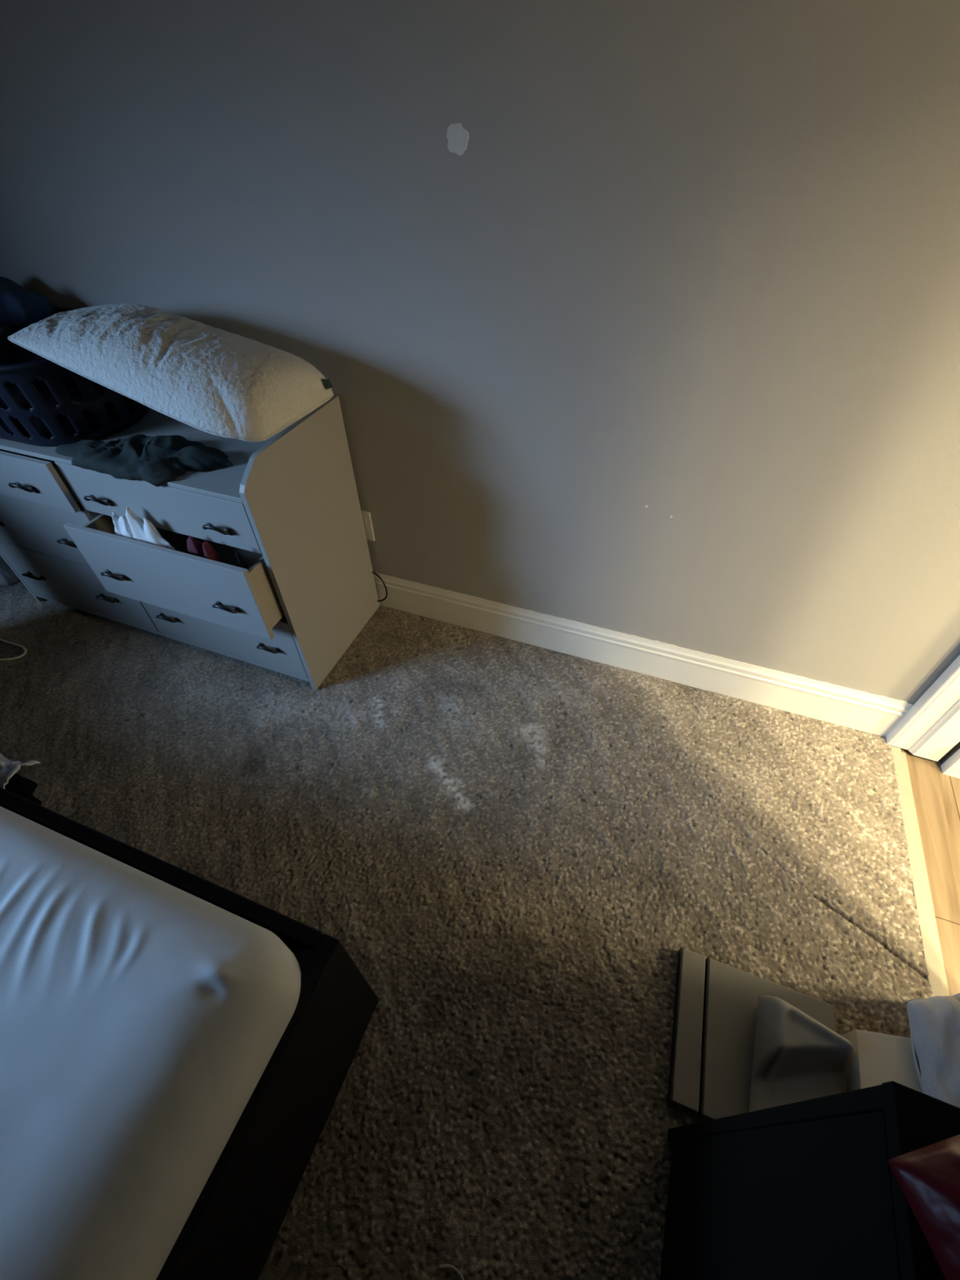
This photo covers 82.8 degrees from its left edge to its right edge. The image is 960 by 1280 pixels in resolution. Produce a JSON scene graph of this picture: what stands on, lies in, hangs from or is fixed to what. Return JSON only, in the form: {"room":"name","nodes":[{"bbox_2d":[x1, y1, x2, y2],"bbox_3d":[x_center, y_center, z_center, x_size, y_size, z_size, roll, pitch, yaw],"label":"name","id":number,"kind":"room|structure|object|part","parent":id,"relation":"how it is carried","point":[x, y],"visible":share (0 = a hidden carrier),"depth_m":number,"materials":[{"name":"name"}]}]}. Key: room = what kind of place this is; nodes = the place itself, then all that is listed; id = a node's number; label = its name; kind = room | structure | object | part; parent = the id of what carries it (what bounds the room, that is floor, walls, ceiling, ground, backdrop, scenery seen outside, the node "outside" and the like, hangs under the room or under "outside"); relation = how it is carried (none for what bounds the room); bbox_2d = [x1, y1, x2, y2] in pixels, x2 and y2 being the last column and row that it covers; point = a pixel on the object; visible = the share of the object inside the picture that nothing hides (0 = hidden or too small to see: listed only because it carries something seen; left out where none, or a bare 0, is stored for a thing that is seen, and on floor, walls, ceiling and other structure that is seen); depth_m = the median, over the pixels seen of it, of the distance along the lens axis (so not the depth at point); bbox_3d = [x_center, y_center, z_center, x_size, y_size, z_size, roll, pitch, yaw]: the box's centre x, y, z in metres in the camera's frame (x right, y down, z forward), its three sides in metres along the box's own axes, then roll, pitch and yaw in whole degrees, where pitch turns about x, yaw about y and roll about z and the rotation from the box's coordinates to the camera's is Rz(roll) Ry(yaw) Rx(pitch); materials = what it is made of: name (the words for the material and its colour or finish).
{"room":"bedroom","nodes":[
{"label":"bedroom","id":0,"kind":"room"},
{"bbox_2d":[0,0,959,703],"bbox_3d":[-0.724,-1.091,1.526,4.640,2.540,0.121,15,48,15],"label":"wall","id":1,"kind":"structure","parent":0,"point":[641,318],"depth_m":1.26,"materials":[{"name":"paint"}]},
{"bbox_2d":[360,510,374,541],"bbox_3d":[-0.420,-0.414,1.966,0.071,0.122,0.008,15,48,15],"label":"wall outlet","id":2,"kind":"object","parent":1,"relation":"attached to","point":[366,515],"visible":0.38,"depth_m":1.96,"materials":[{"name":"plastic"}]},
{"bbox_2d":[362,517,366,524],"bbox_3d":[-0.421,-0.428,1.949,0.033,0.026,0.002,15,48,15],"label":"socket","id":3,"kind":"object","parent":2,"relation":"attached to","point":[364,519],"depth_m":1.94,"materials":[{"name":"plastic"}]},
{"bbox_2d":[373,572,914,737],"bbox_3d":[-0.734,-0.290,2.265,4.399,0.164,0.015,15,48,15],"label":"baseboard","id":4,"kind":"structure","parent":1,"relation":"attached to","point":[878,715],"depth_m":1.89,"materials":[{"name":"paint"}]},
{"bbox_2d":[0,555,959,1279],"bbox_3d":[-0.870,1.133,1.042,5.480,0.070,3.614,15,48,15],"label":"floor","id":5,"kind":"structure","parent":0,"point":[517,847],"depth_m":1.48,"materials":[{"name":"carpet"}]},
{"bbox_2d":[0,555,19,585],"bbox_3d":[-2.100,-0.317,2.360,0.222,0.098,0.161,15,48,15],"label":"cloth","id":6,"kind":"object","parent":5,"relation":"on","point":[7,576],"visible":0.7,"depth_m":2.33,"materials":[{"name":"grey fabric"}]},
{"bbox_2d":[0,638,26,660],"bbox_3d":[-1.895,0.029,2.078,0.366,0.010,0.118,15,48,15],"label":"cord","id":7,"kind":"object","parent":5,"relation":"on","point":[1,639],"visible":1,"depth_m":2.06,"materials":[{"name":"plastic"}]},
{"bbox_2d":[4,773,41,804],"bbox_3d":[-1.446,0.440,1.651,0.292,0.049,0.094,15,48,15],"label":"cloth","id":8,"kind":"object","parent":5,"relation":"on","point":[24,787],"visible":0.51,"depth_m":1.64,"materials":[{"name":"black fabric"}]},
{"bbox_2d":[0,753,40,789],"bbox_3d":[-1.425,0.382,1.601,0.194,0.049,0.136,15,48,15],"label":"cloth","id":9,"kind":"object","parent":8,"relation":"on","point":[8,768],"visible":0.95,"depth_m":1.59,"materials":[{"name":"white fabric"}]},
{"bbox_2d":[0,786,378,1279],"bbox_3d":[-1.595,0.721,0.692,2.302,1.034,2.002,15,48,15],"label":"frame","id":10,"kind":"object","parent":5,"relation":"on","point":[230,1232],"visible":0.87,"depth_m":0.93,"materials":[{"name":"black wood"}]},
{"bbox_2d":[0,806,301,1279],"bbox_3d":[-1.568,0.752,0.710,2.218,0.262,1.482,15,48,15],"label":"mattress","id":11,"kind":"object","parent":10,"relation":"on","point":[141,1016],"visible":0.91,"depth_m":0.73,"materials":[{"name":"fabric"}]},
{"bbox_3d":[-1.314,0.401,1.392,2.227,0.464,0.026,15,48,15],"label":"rail","id":12,"kind":"part","parent":10,"relation":"part of","materials":[{"name":"black wood"}]},
{"bbox_3d":[-0.532,1.200,0.605,0.035,0.464,1.562,15,48,15],"label":"foot panel","id":13,"kind":"part","parent":10,"relation":"part of","materials":[{"name":"black wood"}]},
{"bbox_2d":[0,395,379,690],"bbox_3d":[-1.153,-0.404,1.909,1.357,0.846,0.584,15,48,15],"label":"dresser","id":14,"kind":"object","parent":5,"relation":"on","point":[287,501],"visible":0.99,"depth_m":1.66,"materials":[{"name":"laminate"}]},
{"bbox_3d":[-1.758,-0.609,2.118,0.017,0.846,0.471,15,48,15],"label":"panel","id":15,"kind":"part","parent":14,"relation":"part of","materials":[{"name":"laminate"}]},
{"bbox_3d":[-1.384,-0.460,1.643,0.087,0.040,0.034,15,48,15],"label":"handle","id":16,"kind":"part","parent":14,"relation":"part of","materials":[{"name":"black metal"}]},
{"bbox_3d":[-1.718,-0.244,2.088,0.087,0.040,0.034,15,48,15],"label":"handle","id":17,"kind":"part","parent":14,"relation":"part of","materials":[{"name":"black metal"}]},
{"bbox_3d":[-1.534,-0.529,1.692,0.656,0.158,0.018,15,48,15],"label":"drawer","id":18,"kind":"part","parent":14,"relation":"part of","materials":[{"name":"laminate"}]},
{"bbox_3d":[-1.523,-0.395,1.861,0.656,0.260,0.018,15,48,15],"label":"drawer","id":19,"kind":"part","parent":14,"relation":"part of","materials":[{"name":"laminate"}]},
{"bbox_3d":[-1.373,-0.322,1.815,0.087,0.040,0.034,15,48,15],"label":"handle","id":20,"kind":"part","parent":14,"relation":"part of","materials":[{"name":"black metal"}]},
{"bbox_2d":[0,306,148,446],"bbox_3d":[-1.408,-0.821,1.673,0.818,0.238,0.477,15,48,15],"label":"laundry basket","id":21,"kind":"object","parent":14,"relation":"on","point":[22,375],"visible":0.34,"depth_m":1.52,"materials":[{"name":"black plastic"}]},
{"bbox_2d":[0,275,55,328],"bbox_3d":[-1.578,-1.057,1.673,0.455,0.122,0.277,15,48,15],"label":"laundry","id":22,"kind":"object","parent":21,"relation":"on","point":[18,305],"visible":0.98,"depth_m":1.65,"materials":[{"name":"fabric"}]},
{"bbox_2d":[0,324,134,436],"bbox_3d":[-1.409,-0.828,1.668,0.704,0.232,0.372,15,48,15],"label":"laundry","id":23,"kind":"object","parent":21,"relation":"in","point":[11,353],"visible":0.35,"depth_m":1.58,"materials":[{"name":"fabric"}]},
{"bbox_3d":[-1.520,-0.210,2.052,0.656,0.260,0.018,15,48,15],"label":"drawer","id":24,"kind":"part","parent":14,"relation":"part of","materials":[{"name":"laminate"}]},
{"bbox_3d":[-1.117,-0.406,1.585,0.087,0.040,0.034,15,48,15],"label":"handle","id":25,"kind":"part","parent":14,"relation":"part of","materials":[{"name":"black metal"}]},
{"bbox_3d":[-1.370,-0.151,1.992,0.087,0.040,0.034,15,48,15],"label":"handle","id":26,"kind":"part","parent":14,"relation":"part of","materials":[{"name":"black metal"}]},
{"bbox_3d":[-1.142,-0.199,1.692,0.087,0.040,0.034,15,48,15],"label":"handle","id":27,"kind":"part","parent":14,"relation":"part of","materials":[{"name":"black metal"}]},
{"bbox_2d":[111,506,175,550],"bbox_3d":[-1.000,-0.267,1.641,0.278,0.307,0.054,15,48,15],"label":"folded garment","id":28,"kind":"object","parent":14,"relation":"in","point":[131,526],"visible":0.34,"depth_m":1.57,"materials":[{"name":"white fabric"}]},
{"bbox_2d":[54,433,232,486],"bbox_3d":[-0.940,-0.526,1.524,0.538,0.067,0.211,15,48,15],"label":"cloth","id":29,"kind":"object","parent":14,"relation":"on","point":[156,460],"visible":1,"depth_m":1.48,"materials":[{"name":"grey fabric"}]},
{"bbox_3d":[-1.137,-0.676,1.704,1.323,0.014,0.471,15,48,15],"label":"panel","id":30,"kind":"part","parent":14,"relation":"part of","materials":[{"name":"laminate"}]},
{"bbox_3d":[-0.907,-0.380,1.536,0.656,0.158,0.018,15,48,15],"label":"drawer","id":31,"kind":"part","parent":14,"relation":"part of","materials":[{"name":"laminate"}]},
{"bbox_3d":[-1.110,-0.077,1.927,0.087,0.040,0.034,15,48,15],"label":"handle","id":32,"kind":"part","parent":14,"relation":"part of","materials":[{"name":"black metal"}]},
{"bbox_3d":[-0.933,-0.176,1.639,0.656,0.260,0.018,15,48,15],"label":"drawer","id":33,"kind":"part","parent":14,"relation":"part of","materials":[{"name":"laminate"}]},
{"bbox_2d":[7,302,333,442],"bbox_3d":[-0.877,-0.751,1.472,0.883,0.233,0.394,15,48,15],"label":"pillow","id":34,"kind":"object","parent":14,"relation":"on","point":[211,380],"visible":1,"depth_m":1.34,"materials":[{"name":"fabric"}]},
{"bbox_3d":[-1.130,-0.178,2.211,1.323,0.016,0.459,15,48,15],"label":"panel","id":35,"kind":"part","parent":14,"relation":"part of","materials":[{"name":"laminate"}]},
{"bbox_2d":[186,535,224,563],"bbox_3d":[-0.778,-0.192,1.597,0.171,0.260,0.056,15,48,15],"label":"garment","id":36,"kind":"object","parent":14,"relation":"in","point":[205,550],"visible":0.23,"depth_m":1.53,"materials":[{"name":"fabric"}]},
{"bbox_3d":[-0.717,-0.300,1.476,0.087,0.040,0.034,15,48,15],"label":"handle","id":37,"kind":"part","parent":14,"relation":"part of","materials":[{"name":"black metal"}]},
{"bbox_3d":[-0.901,-0.045,1.882,0.656,0.260,0.018,15,48,15],"label":"drawer","id":38,"kind":"part","parent":14,"relation":"part of","materials":[{"name":"laminate"}]},
{"bbox_3d":[-0.743,-0.093,1.582,0.087,0.040,0.034,15,48,15],"label":"handle","id":39,"kind":"part","parent":14,"relation":"part of","materials":[{"name":"black metal"}]},
{"bbox_2d":[231,546,248,569],"bbox_3d":[-0.670,-0.164,1.566,0.076,0.262,0.054,15,48,15],"label":"garment","id":40,"kind":"object","parent":14,"relation":"in","point":[242,563],"visible":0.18,"depth_m":1.50,"materials":[{"name":"fabric"}]},
{"bbox_3d":[-0.711,0.029,1.817,0.087,0.040,0.034,15,48,15],"label":"handle","id":41,"kind":"part","parent":14,"relation":"part of","materials":[{"name":"black metal"}]},
{"bbox_3d":[-0.507,-0.276,1.773,0.017,0.846,0.471,15,48,15],"label":"panel","id":42,"kind":"part","parent":14,"relation":"part of","materials":[{"name":"laminate"}]},
{"bbox_2d":[372,571,387,601],"bbox_3d":[-0.409,-0.208,2.146,0.098,0.164,0.010,15,48,15],"label":"cord","id":43,"kind":"object","parent":5,"relation":"on","point":[373,572],"visible":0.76,"depth_m":2.12,"materials":[{"name":"black plastic"}]},
{"bbox_2d":[439,1263,464,1279],"bbox_3d":[-0.043,1.150,0.961,0.038,0.010,0.079,-16,48,-14],"label":"string","id":44,"kind":"object","parent":5,"relation":"on","point":[446,1265],"visible":1,"depth_m":0.98,"materials":[{"name":"fabric"}]},
{"bbox_2d":[666,947,705,1113],"bbox_3d":[0.465,0.860,1.220,0.056,0.030,0.299,13,48,13],"label":"board","id":45,"kind":"object","parent":5,"relation":"on","point":[684,1077],"visible":1,"depth_m":1.20,"materials":[{"name":"white wood"}]},
{"bbox_2d":[697,957,835,1119],"bbox_3d":[0.623,0.902,1.177,0.284,0.030,0.297,15,48,15],"label":"board","id":46,"kind":"object","parent":5,"relation":"on","point":[731,994],"visible":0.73,"depth_m":1.20,"materials":[{"name":"white wood"}]},
{"bbox_2d":[748,995,853,1111],"bbox_3d":[0.649,0.881,1.089,0.186,0.120,0.270,15,48,15],"label":"plastic container","id":47,"kind":"object","parent":46,"relation":"on","point":[797,1058],"visible":0.65,"depth_m":1.11,"materials":[{"name":"grey plastic"}]},
{"bbox_2d":[659,1080,959,1279],"bbox_3d":[0.465,1.064,0.446,0.529,0.861,0.893,15,48,15],"label":"base cabinet","id":48,"kind":"object","parent":5,"relation":"on","point":[809,1189],"visible":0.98,"depth_m":0.58,"materials":[{"name":"black wood"}]},
{"bbox_3d":[0.622,0.776,0.735,0.528,0.841,0.018,15,48,15],"label":"panel","id":49,"kind":"part","parent":48,"relation":"part of","materials":[{"name":"black wood"}]},
{"bbox_3d":[0.304,0.845,0.637,0.018,0.781,0.424,15,48,15],"label":"door","id":50,"kind":"part","parent":48,"relation":"part of","materials":[{"name":"black wood"}]},
{"bbox_3d":[0.460,0.771,0.143,0.529,0.020,0.893,15,48,15],"label":"panel","id":51,"kind":"part","parent":48,"relation":"part of","materials":[{"name":"black wood"}]},
{"bbox_2d":[887,1134,959,1279],"bbox_3d":[0.416,0.477,0.339,0.150,0.096,0.266,-8,46,-7],"label":"bag","id":52,"kind":"object","parent":48,"relation":"on","point":[928,1177],"visible":1,"depth_m":0.40,"materials":[{"name":"red plastic"}]},
{"bbox_2d":[840,1029,922,1093],"bbox_3d":[0.822,0.944,1.087,0.152,0.096,0.277,15,48,15],"label":"cardboard box","id":53,"kind":"object","parent":5,"relation":"on","point":[876,1059],"visible":0.28,"depth_m":1.11,"materials":[{"name":"white cardboard"}]},
{"bbox_2d":[890,746,949,996],"bbox_3d":[1.185,0.597,1.492,0.030,0.016,0.748,15,48,15],"label":"trim","id":54,"kind":"structure","parent":5,"relation":"on","point":[934,977],"depth_m":1.44,"materials":[{"name":"beige wood"}]},
{"bbox_2d":[906,995,959,1107],"bbox_3d":[0.904,0.898,1.079,0.114,0.162,0.393,15,48,15],"label":"cloth","id":55,"kind":"object","parent":5,"relation":"on","point":[934,1021],"visible":0.58,"depth_m":1.08,"materials":[{"name":"white fabric"}]},
{"bbox_2d":[938,741,959,765],"bbox_3d":[1.887,-0.367,0.778,0.940,2.540,0.159,15,48,15],"label":"wall","id":56,"kind":"structure","parent":0,"point":[957,747],"depth_m":1.67,"materials":[{"name":"paint"}]},
{"bbox_2d":[940,748,959,778],"bbox_3d":[1.868,0.468,1.516,0.939,0.144,0.032,15,48,15],"label":"baseboard","id":57,"kind":"structure","parent":56,"relation":"attached to","point":[951,766],"depth_m":1.65,"materials":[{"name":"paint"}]},
{"bbox_3d":[0.720,0.730,-0.260,0.120,2.540,3.614,15,48,15],"label":"wall","id":58,"kind":"structure","parent":0,"visible":0},
{"bbox_2d":[885,654,959,761],"bbox_3d":[1.351,-0.395,0.965,0.138,2.116,0.058,15,48,15],"label":"trim","id":59,"kind":"structure","parent":58,"relation":"attached to","point":[931,728],"depth_m":1.61,"materials":[{"name":"paint"}]},
{"bbox_2d":[950,992,959,1002],"bbox_3d":[1.063,0.140,0.437,0.138,2.141,0.085,15,48,15],"label":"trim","id":60,"kind":"structure","parent":58,"relation":"attached to","point":[957,996],"depth_m":1.17,"materials":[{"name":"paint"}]}
]}

